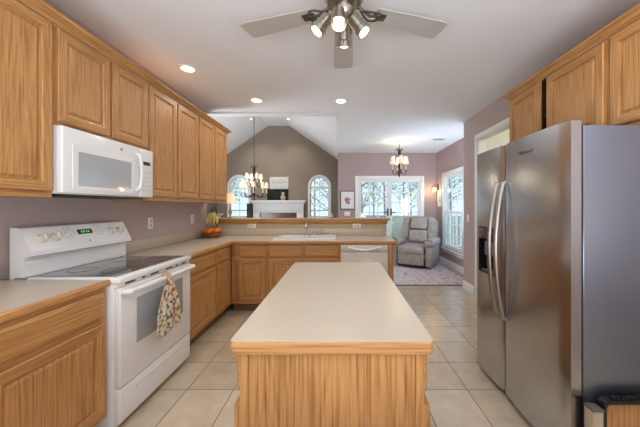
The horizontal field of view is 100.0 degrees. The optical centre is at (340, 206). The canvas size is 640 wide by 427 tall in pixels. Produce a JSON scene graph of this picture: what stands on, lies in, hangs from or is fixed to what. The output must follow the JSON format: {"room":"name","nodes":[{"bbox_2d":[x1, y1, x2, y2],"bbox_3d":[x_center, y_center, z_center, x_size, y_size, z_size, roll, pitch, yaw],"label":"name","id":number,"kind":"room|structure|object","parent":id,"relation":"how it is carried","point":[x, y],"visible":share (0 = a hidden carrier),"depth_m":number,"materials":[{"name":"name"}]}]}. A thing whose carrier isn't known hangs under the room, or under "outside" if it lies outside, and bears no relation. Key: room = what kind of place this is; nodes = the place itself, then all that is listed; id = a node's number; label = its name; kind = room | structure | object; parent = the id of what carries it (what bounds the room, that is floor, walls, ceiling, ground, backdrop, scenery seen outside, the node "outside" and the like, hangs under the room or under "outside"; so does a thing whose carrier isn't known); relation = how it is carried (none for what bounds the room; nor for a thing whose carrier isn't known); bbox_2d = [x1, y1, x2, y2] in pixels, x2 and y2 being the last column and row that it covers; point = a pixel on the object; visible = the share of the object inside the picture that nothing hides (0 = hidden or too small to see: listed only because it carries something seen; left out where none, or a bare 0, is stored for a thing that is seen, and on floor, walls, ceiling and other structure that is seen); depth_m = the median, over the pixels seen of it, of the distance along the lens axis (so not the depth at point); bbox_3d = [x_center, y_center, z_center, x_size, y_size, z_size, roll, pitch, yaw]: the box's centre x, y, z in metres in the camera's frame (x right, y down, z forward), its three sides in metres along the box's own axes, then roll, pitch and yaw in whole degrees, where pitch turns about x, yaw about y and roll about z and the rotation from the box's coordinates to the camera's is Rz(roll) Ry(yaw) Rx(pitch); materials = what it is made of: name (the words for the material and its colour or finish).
{"room":"kitchen","nodes":[
{"label":"kitchen","id":0,"kind":"room"},
{"bbox_2d":[0,0,206,279],"bbox_3d":[-2.035,-0.032,0.835,0.100,2.743,6.270,0,0,0],"label":"wall","id":1,"kind":"structure","parent":0,"point":[169,218],"depth_m":2.19,"materials":[{"name":"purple paint"}]},
{"bbox_2d":[0,0,51,196],"bbox_3d":[-1.811,-0.557,1.280,0.344,1.005,0.518,0,0,0],"label":"upper cabinet","id":2,"kind":"object","parent":1,"relation":"attached to","point":[25,35],"visible":1,"depth_m":1.39,"materials":[{"name":"brown wood"}]},
{"bbox_2d":[52,23,147,149],"bbox_3d":[-1.811,-0.769,1.920,0.344,0.582,0.758,0,0,0],"label":"upper cabinet","id":3,"kind":"object","parent":1,"relation":"attached to","point":[93,94],"visible":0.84,"depth_m":1.79,"materials":[{"name":"brown wood"}]},
{"bbox_2d":[51,125,152,198],"bbox_3d":[-1.767,-0.270,1.924,0.419,0.412,0.752,0,0,0],"label":"microwave","id":4,"kind":"object","parent":3,"relation":"attached to","point":[85,165],"visible":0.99,"depth_m":1.77,"materials":[{"name":"white plastic"}]},
{"bbox_2d":[148,217,152,228],"bbox_3d":[-1.981,0.168,2.790,0.007,0.118,0.072,0,0,0],"label":"power outlet","id":5,"kind":"object","parent":1,"relation":"attached to","point":[150,220],"visible":1,"depth_m":2.78,"materials":[{"name":"white plastic"}]},
{"bbox_2d":[110,84,198,201],"bbox_3d":[-1.811,-0.557,2.700,0.344,1.005,0.799,0,0,0],"label":"upper cabinet","id":6,"kind":"object","parent":1,"relation":"attached to","point":[173,129],"visible":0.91,"depth_m":2.62,"materials":[{"name":"brown wood"}]},
{"bbox_2d":[179,115,226,202],"bbox_3d":[-1.811,-0.557,3.502,0.344,1.005,0.801,0,0,0],"label":"upper cabinet","id":7,"kind":"object","parent":1,"relation":"attached to","point":[212,141],"visible":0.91,"depth_m":3.42,"materials":[{"name":"brown wood"}]},
{"bbox_2d":[18,0,231,133],"bbox_3d":[-1.796,-1.087,2.428,0.373,0.053,3.055,0,0,0],"label":"trim","id":8,"kind":"structure","parent":7,"relation":"attached to","point":[42,8],"depth_m":1.87,"materials":[{"name":"brown wood"}]},
{"bbox_2d":[207,203,216,227],"bbox_3d":[-3.750,-0.082,6.035,0.100,2.843,4.130,0,0,0],"label":"wall","id":9,"kind":"structure","parent":0,"point":[210,206],"depth_m":7.60,"materials":[{"name":"brown paint"}]},
{"bbox_2d":[206,112,335,115],"bbox_3d":[-1.940,-1.968,4.010,3.720,1.185,0.120,0,0,0],"label":"wall header","id":10,"kind":"structure","parent":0,"point":[207,113],"depth_m":3.95,"materials":[{"name":"white paint"}]},
{"bbox_2d":[210,116,337,158],"bbox_3d":[-1.890,-1.956,6.035,3.620,1.107,3.930,0,0,0],"label":"vault","id":11,"kind":"object","parent":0,"point":[321,130],"visible":0.29,"depth_m":6.95,"materials":[{"name":"white paint"}]},
{"bbox_2d":[239,165,268,199],"bbox_3d":[-2.010,-1.284,6.200,0.606,2.268,0.606,0,0,-39],"label":"chandelier","id":12,"kind":"object","parent":11,"relation":"hanging from","point":[244,183],"visible":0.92,"depth_m":6.13,"materials":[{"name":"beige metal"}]},
{"bbox_2d":[217,126,337,217],"bbox_3d":[-1.890,-0.580,8.050,3.820,3.840,0.100,0,0,0],"label":"wall","id":13,"kind":"structure","parent":0,"point":[277,151],"depth_m":8.00,"materials":[{"name":"brown paint"}]},
{"bbox_2d":[227,175,250,217],"bbox_3d":[-3.040,-0.055,8.023,0.690,1.810,0.086,0,0,0],"label":"window","id":14,"kind":"structure","parent":13,"relation":"in","point":[229,186],"depth_m":7.99,"materials":[{"name":"white paint"}]},
{"bbox_2d":[270,177,287,188],"bbox_3d":[-1.845,-0.715,7.987,0.550,0.360,0.025,0,0,0],"label":"wall sign","id":15,"kind":"object","parent":13,"relation":"attached to","point":[275,182],"visible":1,"depth_m":7.98,"materials":[{"name":"grey"}]},
{"bbox_2d":[308,175,330,217],"bbox_3d":[-0.640,-0.055,8.023,0.690,1.810,0.086,0,0,0],"label":"window","id":16,"kind":"structure","parent":13,"relation":"in","point":[312,179],"depth_m":8.02,"materials":[{"name":"white paint"}]},
{"bbox_2d":[208,224,385,296],"bbox_3d":[-0.657,0.795,4.060,2.655,1.090,0.120,0,0,0],"label":"wall","id":17,"kind":"structure","parent":0,"point":[222,226],"depth_m":4.00,"materials":[{"name":"beige paint"}]},
{"bbox_2d":[248,224,255,227],"bbox_3d":[-1.330,0.278,3.996,0.125,0.065,0.007,0,0,0],"label":"power outlet","id":18,"kind":"object","parent":17,"relation":"attached to","point":[249,225],"visible":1,"depth_m":3.99,"materials":[{"name":"white plastic"}]},
{"bbox_2d":[208,218,389,223],"bbox_3d":[-0.627,0.209,4.077,2.714,0.078,0.245,0,0,0],"label":"bar ledge","id":19,"kind":"object","parent":17,"relation":"on","point":[220,220],"visible":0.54,"depth_m":3.96,"materials":[{"name":"brown wood"}]},
{"bbox_2d":[227,193,236,217],"bbox_3d":[-1.700,-0.023,4.110,0.196,0.385,0.196,0,0,0],"label":"table lamp","id":20,"kind":"object","parent":19,"relation":"on","point":[231,198],"visible":0.88,"depth_m":4.07,"materials":[{"name":"grey metal"}]},
{"bbox_2d":[353,224,360,227],"bbox_3d":[0.235,0.278,3.996,0.125,0.065,0.007,0,0,0],"label":"power outlet","id":21,"kind":"object","parent":17,"relation":"attached to","point":[354,225],"visible":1,"depth_m":3.99,"materials":[{"name":"white plastic"}]},
{"bbox_2d":[118,261,532,426],"bbox_3d":[-0.150,1.400,2.825,7.700,0.120,10.650,0,0,0],"label":"floor","id":22,"kind":"structure","parent":0,"point":[203,391],"depth_m":2.06,"materials":[{"name":"tile"}]},
{"bbox_2d":[0,288,105,426],"bbox_3d":[-1.661,0.903,1.284,0.616,0.874,0.565,0,0,0],"label":"base cabinet","id":23,"kind":"object","parent":22,"relation":"on","point":[53,358],"visible":0.81,"depth_m":1.28,"materials":[{"name":"brown wood"}]},
{"bbox_2d":[0,280,110,323],"bbox_3d":[-1.666,0.393,1.184,0.634,0.142,0.768,0,0,0],"label":"countertop","id":24,"kind":"structure","parent":23,"relation":"on","point":[18,298],"depth_m":1.33,"materials":[{"name":"beige laminate"}]},
{"bbox_2d":[10,221,195,426],"bbox_3d":[-1.592,0.733,1.950,0.711,1.215,0.752,0,0,0],"label":"range","id":25,"kind":"object","parent":22,"relation":"on","point":[138,361],"visible":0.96,"depth_m":1.75,"materials":[{"name":"white metal"}]},
{"bbox_2d":[27,255,190,283],"bbox_3d":[-1.574,0.436,1.950,0.552,0.036,0.752,0,0,0],"label":"cooktop","id":26,"kind":"object","parent":25,"relation":"in","point":[127,269],"depth_m":1.81,"materials":[{"name":"black"}]},
{"bbox_2d":[157,271,180,336],"bbox_3d":[-1.240,0.669,1.901,0.077,0.427,0.288,0,0,-5],"label":"kitchen towel","id":27,"kind":"object","parent":25,"relation":"hanging from","point":[169,313],"visible":1,"depth_m":1.89,"materials":[{"name":"fabric"}]},
{"bbox_2d":[188,250,215,345],"bbox_3d":[-1.672,0.903,2.638,0.616,0.874,0.603,0,0,0],"label":"base cabinet","id":28,"kind":"object","parent":22,"relation":"on","point":[203,276],"visible":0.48,"depth_m":2.66,"materials":[{"name":"brown wood"}]},
{"bbox_2d":[120,229,396,257],"bbox_3d":[-0.638,0.393,3.163,2.690,0.142,1.670,0,0,0],"label":"countertop","id":29,"kind":"structure","parent":28,"relation":"on","point":[192,243],"depth_m":3.35,"materials":[{"name":"beige laminate"}]},
{"bbox_2d":[201,207,223,237],"bbox_3d":[-1.800,0.210,3.750,0.290,0.430,0.290,0,0,0],"label":"fruit bowl","id":30,"kind":"object","parent":29,"relation":"on","point":[214,235],"visible":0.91,"depth_m":3.68,"materials":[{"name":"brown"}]},
{"bbox_2d":[205,208,217,223],"bbox_3d":[-1.800,0.124,3.731,0.183,0.228,0.097,0,0,0],"label":"banana bunch","id":31,"kind":"object","parent":30,"relation":"hanging from","point":[211,216],"visible":1,"depth_m":3.71,"materials":[{"name":"yellow food"}]},
{"bbox_2d":[201,232,223,237],"bbox_3d":[-1.800,0.394,3.750,0.290,0.064,0.290,0,0,0],"label":"bowl","id":32,"kind":"object","parent":30,"relation":"attached to","point":[214,235],"depth_m":3.68,"materials":[{"name":"orange glass"}]},
{"bbox_2d":[272,235,335,239],"bbox_3d":[-0.471,0.504,3.672,0.807,0.198,0.515,0,0,0],"label":"sink","id":33,"kind":"object","parent":29,"relation":"in","point":[281,237],"visible":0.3,"depth_m":3.70,"materials":[{"name":"white ceramic"}]},
{"bbox_2d":[296,222,317,234],"bbox_3d":[-0.490,0.309,3.877,0.229,0.191,0.226,0,0,-45],"label":"faucet","id":34,"kind":"object","parent":29,"relation":"on","point":[306,223],"visible":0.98,"depth_m":3.87,"materials":[{"name":"silver metal"}]},
{"bbox_2d":[208,245,230,328],"bbox_3d":[-1.672,0.903,3.160,0.616,0.874,0.438,0,0,0],"label":"base cabinet","id":35,"kind":"object","parent":22,"relation":"on","point":[223,255],"visible":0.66,"depth_m":3.12,"materials":[{"name":"brown wood"}]},
{"bbox_2d":[247,204,251,217],"bbox_3d":[-2.680,0.620,7.860,0.150,1.440,0.200,0,0,0],"label":"floor speaker","id":36,"kind":"object","parent":22,"relation":"on","point":[249,206],"visible":0.29,"depth_m":7.77,"materials":[{"name":"grey wood"}]},
{"bbox_2d":[247,205,249,217],"bbox_3d":[-2.680,0.590,7.776,0.100,1.300,0.008,0,0,0],"label":"grille","id":37,"kind":"object","parent":36,"relation":"attached to","point":[248,206],"depth_m":7.77,"materials":[{"name":"black plastic"}]},
{"bbox_2d":[232,244,267,310],"bbox_3d":[-1.157,0.903,3.680,0.452,0.874,0.621,0,0,0],"label":"base cabinet","id":38,"kind":"object","parent":22,"relation":"on","point":[249,261],"visible":0.7,"depth_m":3.37,"materials":[{"name":"brown wood"}]},
{"bbox_2d":[249,200,305,217],"bbox_3d":[-1.850,0.573,7.900,1.640,1.535,0.200,0,0,0],"label":"fireplace","id":39,"kind":"object","parent":22,"relation":"on","point":[261,208],"visible":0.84,"depth_m":7.89,"materials":[{"name":"white wood"}]},
{"bbox_2d":[267,189,287,199],"bbox_3d":[-1.880,-0.363,7.950,0.620,0.335,0.024,0,0,0],"label":"painting","id":40,"kind":"object","parent":39,"relation":"on","point":[272,194],"visible":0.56,"depth_m":7.94,"materials":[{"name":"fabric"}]},
{"bbox_2d":[249,200,305,201],"bbox_3d":[-1.850,-0.174,7.900,1.640,0.042,0.200,0,0,0],"label":"mantel shelf","id":41,"kind":"object","parent":39,"relation":"attached to","point":[249,200],"depth_m":7.80,"materials":[{"name":"white paint"}]},
{"bbox_2d":[268,244,339,293],"bbox_3d":[-0.471,0.903,3.680,0.916,0.874,0.621,0,0,0],"label":"base cabinet","id":42,"kind":"object","parent":22,"relation":"on","point":[281,257],"visible":0.47,"depth_m":3.37,"materials":[{"name":"brown wood"}]},
{"bbox_2d":[230,262,433,426],"bbox_3d":[-0.029,0.882,1.454,0.656,0.916,1.212,0,0,0],"label":"kitchen island","id":43,"kind":"object","parent":22,"relation":"on","point":[332,344],"visible":1,"depth_m":0.88,"materials":[{"name":"beige laminate"}]},
{"bbox_2d":[340,244,387,273],"bbox_3d":[0.292,0.906,3.640,0.600,0.868,0.639,0,0,0],"label":"dishwasher","id":44,"kind":"object","parent":22,"relation":"on","point":[348,252],"visible":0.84,"depth_m":3.36,"materials":[{"name":"white plastic"}]},
{"bbox_2d":[388,244,393,282],"bbox_3d":[0.630,0.903,3.684,0.067,0.874,0.612,0,0,0],"label":"end panel","id":45,"kind":"object","parent":22,"relation":"on","point":[390,246],"visible":0.24,"depth_m":3.38,"materials":[{"name":"brown wood"}]},
{"bbox_2d":[394,263,463,285],"bbox_3d":[1.360,1.334,5.625,1.910,0.011,2.120,0,0,0],"label":"area rug","id":46,"kind":"object","parent":22,"relation":"on","point":[437,275],"visible":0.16,"depth_m":5.13,"materials":[{"name":"grey carpet"}]},
{"bbox_2d":[393,216,439,267],"bbox_3d":[1.742,0.763,6.189,0.965,1.091,0.963,0,0,32],"label":"recliner","id":47,"kind":"object","parent":46,"relation":"on","point":[419,237],"visible":0.97,"depth_m":6.04,"materials":[{"name":"grey fabric"}]},
{"bbox_2d":[398,242,424,254],"bbox_3d":[1.669,0.939,6.085,0.570,0.180,0.710,0,0,32],"label":"seat cushion","id":48,"kind":"object","parent":47,"relation":"on","point":[404,248],"depth_m":5.84,"materials":[{"name":"grey fabric"}]},
{"bbox_2d":[408,230,427,241],"bbox_3d":[1.817,0.684,6.323,0.440,0.287,0.159,0,0,32],"label":"lumbar cushion","id":49,"kind":"object","parent":47,"relation":"on","point":[413,235],"depth_m":6.27,"materials":[{"name":"grey fabric"}]},
{"bbox_2d":[410,218,427,228],"bbox_3d":[1.861,0.395,6.393,0.400,0.268,0.155,0,0,32],"label":"cushion","id":50,"kind":"object","parent":47,"relation":"on","point":[415,223],"depth_m":6.34,"materials":[{"name":"grey fabric"}]},
{"bbox_2d":[477,120,639,426],"bbox_3d":[1.525,0.453,1.809,0.951,1.775,0.930,0,0,0],"label":"refrigerator","id":51,"kind":"object","parent":22,"relation":"on","point":[558,206],"visible":1,"depth_m":1.39,"materials":[{"name":"grey metal"}]},
{"bbox_2d":[583,402,603,426],"bbox_3d":[1.221,1.151,1.295,0.054,0.378,0.054,0,0,0],"label":"storage box","id":52,"kind":"object","parent":22,"relation":"on","point":[593,414],"visible":1,"depth_m":1.28,"materials":[{"name":"beige"}]},
{"bbox_2d":[596,395,639,426],"bbox_3d":[1.482,1.131,1.305,0.440,0.417,0.040,0,0,0],"label":"step stool","id":53,"kind":"object","parent":22,"relation":"on","point":[619,411],"visible":1,"depth_m":1.31,"materials":[{"name":"black wood"}]},
{"bbox_2d":[49,0,639,152],"bbox_3d":[0.242,-1.433,2.380,4.655,0.060,9.360,0,0,0],"label":"ceiling","id":54,"kind":"structure","parent":0,"point":[486,49],"depth_m":2.48,"materials":[{"name":"white paint"}]},
{"bbox_2d":[177,64,197,73],"bbox_3d":[-1.555,-1.400,2.720,0.192,0.006,0.192,0,0,0],"label":"recessed light","id":55,"kind":"object","parent":54,"relation":"in","point":[186,68],"visible":1,"depth_m":2.71,"materials":[{"name":"white paint"}]},
{"bbox_2d":[249,98,263,103],"bbox_3d":[-1.115,-1.400,3.530,0.192,0.006,0.192,0,0,0],"label":"recessed light","id":56,"kind":"object","parent":54,"relation":"in","point":[253,100],"visible":1,"depth_m":3.53,"materials":[{"name":"white"}]},
{"bbox_2d":[334,98,347,103],"bbox_3d":[0.000,-1.400,3.550,0.192,0.006,0.192,0,0,0],"label":"recessed light","id":57,"kind":"object","parent":54,"relation":"in","point":[339,100],"visible":1,"depth_m":3.55,"materials":[{"name":"white"}]},
{"bbox_2d":[240,0,447,68],"bbox_3d":[0.018,-1.186,1.584,1.306,0.434,1.242,0,0,0],"label":"ceiling fan","id":58,"kind":"object","parent":54,"relation":"hanging from","point":[343,11],"visible":1,"depth_m":1.62,"materials":[{"name":"silver metal"}]},
{"bbox_2d":[390,141,408,176],"bbox_3d":[1.250,-1.022,5.740,0.321,0.763,0.321,0,0,45],"label":"chandelier","id":59,"kind":"object","parent":54,"relation":"hanging from","point":[399,160],"visible":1,"depth_m":5.71,"materials":[{"name":"silver metal"}]},
{"bbox_2d":[430,138,446,140],"bbox_3d":[2.020,-1.399,5.550,0.280,0.008,0.180,0,0,-2],"label":"ceiling vent","id":60,"kind":"object","parent":54,"relation":"in","point":[433,139],"visible":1,"depth_m":5.54,"materials":[{"name":"white metal"}]},
{"bbox_2d":[338,153,435,218],"bbox_3d":[1.245,-0.032,7.010,2.650,2.743,0.100,0,0,0],"label":"wall","id":61,"kind":"structure","parent":0,"point":[350,165],"depth_m":6.96,"materials":[{"name":"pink paint"}]},
{"bbox_2d":[340,191,354,209],"bbox_3d":[0.170,-0.177,6.948,0.380,0.485,0.022,0,0,0],"label":"framed print","id":62,"kind":"object","parent":61,"relation":"attached to","point":[347,198],"visible":1,"depth_m":6.95,"materials":[{"name":"grey paper"}]},
{"bbox_2d":[359,180,388,235],"bbox_3d":[0.858,0.305,6.973,0.775,2.010,0.115,0,0,0],"label":"door","id":63,"kind":"structure","parent":61,"relation":"in","point":[360,181],"depth_m":6.99,"materials":[{"name":"white paint"}]},
{"bbox_2d":[355,176,423,236],"bbox_3d":[1.260,0.268,7.000,1.790,2.145,0.120,0,0,0],"label":"trim","id":64,"kind":"structure","parent":61,"relation":"attached to","point":[357,178],"depth_m":6.94,"materials":[{"name":"white paint"}]},
{"bbox_2d":[390,180,419,237],"bbox_3d":[1.663,0.305,6.973,0.775,2.010,0.115,0,0,0],"label":"door","id":65,"kind":"structure","parent":61,"relation":"in","point":[391,181],"depth_m":6.99,"materials":[{"name":"white paint"}]},
{"bbox_2d":[436,137,463,266],"bbox_3d":[2.520,-0.032,5.660,0.100,2.743,2.600,0,0,0],"label":"wall","id":66,"kind":"structure","parent":0,"point":[451,157],"depth_m":6.22,"materials":[{"name":"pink paint"}]},
{"bbox_2d":[437,190,441,206],"bbox_3d":[2.458,-0.215,6.680,0.022,0.420,0.260,0,0,0],"label":"framed print","id":67,"kind":"object","parent":66,"relation":"attached to","point":[439,192],"visible":0.97,"depth_m":6.68,"materials":[{"name":"beige"}]},
{"bbox_2d":[439,255,463,273],"bbox_3d":[2.462,1.278,5.710,0.016,0.125,2.500,0,0,0],"label":"baseboard","id":68,"kind":"structure","parent":66,"relation":"attached to","point":[455,266],"depth_m":5.91,"materials":[{"name":"white paint"}]},
{"bbox_2d":[441,166,463,259],"bbox_3d":[2.495,0.117,5.920,0.150,1.885,1.220,0,0,0],"label":"window","id":69,"kind":"structure","parent":66,"relation":"in","point":[459,171],"depth_m":6.07,"materials":[{"name":"white paint"}]},
{"bbox_2d":[486,129,508,150],"bbox_3d":[2.830,-0.032,4.280,1.339,2.743,0.120,0,0,0],"label":"wall","id":70,"kind":"structure","parent":0,"point":[501,139],"depth_m":4.22,"materials":[{"name":"white paint"}]},
{"bbox_2d":[464,2,639,286],"bbox_3d":[2.100,-0.032,1.080,0.120,2.743,6.760,0,0,0],"label":"wall","id":71,"kind":"structure","parent":0,"point":[497,111],"depth_m":4.16,"materials":[{"name":"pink paint"}]},
{"bbox_2d":[463,280,474,294],"bbox_3d":[2.032,1.278,4.275,0.016,0.125,0.370,0,0,0],"label":"baseboard","id":72,"kind":"structure","parent":71,"relation":"attached to","point":[466,285],"depth_m":4.23,"materials":[{"name":"white paint"}]},
{"bbox_2d":[475,118,508,296],"bbox_3d":[2.091,0.130,3.380,0.138,2.420,1.360,0,0,0],"label":"trim","id":73,"kind":"structure","parent":71,"relation":"attached to","point":[480,139],"depth_m":3.98,"materials":[{"name":"white paint"}]},
{"bbox_2d":[509,81,541,142],"bbox_3d":[1.849,-0.760,2.455,0.379,0.600,0.418,0,0,0],"label":"upper cabinet","id":74,"kind":"object","parent":71,"relation":"attached to","point":[525,110],"visible":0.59,"depth_m":2.40,"materials":[{"name":"brown wood"}]},
{"bbox_2d":[502,3,639,99],"bbox_3d":[1.834,-1.087,1.808,0.408,0.053,1.815,0,0,0],"label":"trim","id":75,"kind":"structure","parent":74,"relation":"attached to","point":[633,14],"depth_m":1.84,"materials":[{"name":"brown wood"}]},
{"bbox_2d":[542,77,546,129],"bbox_3d":[1.859,-0.760,2.210,0.358,0.600,0.065,0,0,0],"label":"niche","id":76,"kind":"object","parent":71,"relation":"attached to","point":[543,80],"visible":0.14,"depth_m":2.24,"materials":[{"name":"black"}]},
{"bbox_2d":[546,38,609,127],"bbox_3d":[1.849,-0.760,1.928,0.379,0.600,0.494,0,0,0],"label":"upper cabinet","id":77,"kind":"object","parent":71,"relation":"attached to","point":[579,90],"visible":0.55,"depth_m":1.84,"materials":[{"name":"brown wood"}]},
{"bbox_2d":[610,19,639,124],"bbox_3d":[1.849,-0.760,1.439,0.379,0.600,0.478,0,0,0],"label":"upper cabinet","id":78,"kind":"object","parent":71,"relation":"attached to","point":[625,44],"visible":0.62,"depth_m":1.57,"materials":[{"name":"brown wood"}]},
{"bbox_3d":[3.015,1.480,6.871,5.970,0.040,4.542,0,0,0],"label":"wooden deck","id":79,"kind":"object","parent":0,"visible":0},
{"bbox_2d":[361,215,461,246],"bbox_3d":[2.680,0.870,9.080,5.240,1.180,0.090,0,0,0],"label":"deck railing","id":80,"kind":"object","parent":79,"relation":"on","point":[460,245],"visible":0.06,"depth_m":9.06,"materials":[{"name":"white paint"}]},
{"label":"outside","id":81,"kind":"structure","parent":0,"visible":0},
{"bbox_2d":[231,216,461,248],"bbox_3d":[0.000,2.440,39.150,80.000,0.200,61.700,0,0,0],"label":"ground","id":82,"kind":"structure","parent":81,"point":[396,217],"depth_m":32.16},
{"bbox_2d":[231,178,241,200],"bbox_3d":[-6.571,-1.685,14.941,3.105,8.058,3.467,0,0,0],"label":"tree","id":83,"kind":"object","parent":82,"relation":"on","point":[235,191],"visible":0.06,"depth_m":14.91,"materials":[{"name":"grey plant"}]},
{"bbox_2d":[311,180,326,216],"bbox_3d":[-2.137,-2.422,23.438,3.344,9.530,3.959,0,0,0],"label":"tree","id":84,"kind":"object","parent":82,"relation":"on","point":[314,180],"visible":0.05,"depth_m":23.30,"materials":[{"name":"grey plant"}]},
{"bbox_2d":[311,178,327,213],"bbox_3d":[-0.929,-1.934,19.329,3.723,8.554,3.500,0,0,28],"label":"tree","id":85,"kind":"object","parent":82,"relation":"on","point":[326,197],"visible":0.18,"depth_m":19.18,"materials":[{"name":"grey plant"}]},
{"bbox_2d":[362,182,379,217],"bbox_3d":[3.444,-2.607,27.089,3.760,9.900,3.810,0,0,27],"label":"tree","id":86,"kind":"object","parent":82,"relation":"on","point":[362,182],"visible":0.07,"depth_m":26.98,"materials":[{"name":"grey plant"}]},
{"bbox_2d":[361,182,385,217],"bbox_3d":[1.196,-1.167,15.107,3.191,7.022,3.357,0,0,0],"label":"tree","id":87,"kind":"object","parent":82,"relation":"on","point":[366,196],"visible":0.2,"depth_m":15.01,"materials":[{"name":"grey plant"}]},
{"bbox_2d":[371,182,401,217],"bbox_3d":[3.099,-1.787,18.674,3.067,8.262,3.724,0,0,0],"label":"tree","id":88,"kind":"object","parent":82,"relation":"on","point":[384,185],"visible":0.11,"depth_m":18.81,"materials":[{"name":"grey plant"}]},
{"bbox_2d":[380,182,416,218],"bbox_3d":[5.535,-1.815,22.868,4.143,8.318,3.506,0,0,0],"label":"tree","id":89,"kind":"object","parent":82,"relation":"on","point":[404,208],"visible":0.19,"depth_m":23.29,"materials":[{"name":"grey plant"}]},
{"bbox_2d":[402,185,416,214],"bbox_3d":[7.499,-2.502,27.389,3.581,9.689,4.064,0,0,0],"label":"tree","id":90,"kind":"object","parent":82,"relation":"on","point":[413,185],"visible":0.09,"depth_m":27.50,"materials":[{"name":"grey plant"}]},
{"bbox_2d":[449,176,461,234],"bbox_3d":[9.331,-1.624,22.833,3.198,7.936,3.299,0,0,0],"label":"tree","id":91,"kind":"object","parent":82,"relation":"on","point":[460,176],"visible":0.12,"depth_m":22.78,"materials":[{"name":"grey plant"}]},
{"bbox_2d":[449,176,461,203],"bbox_3d":[11.250,-2.094,26.764,3.378,8.874,3.885,0,0,0],"label":"tree","id":92,"kind":"object","parent":82,"relation":"on","point":[458,176],"visible":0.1,"depth_m":26.38,"materials":[{"name":"grey plant"}]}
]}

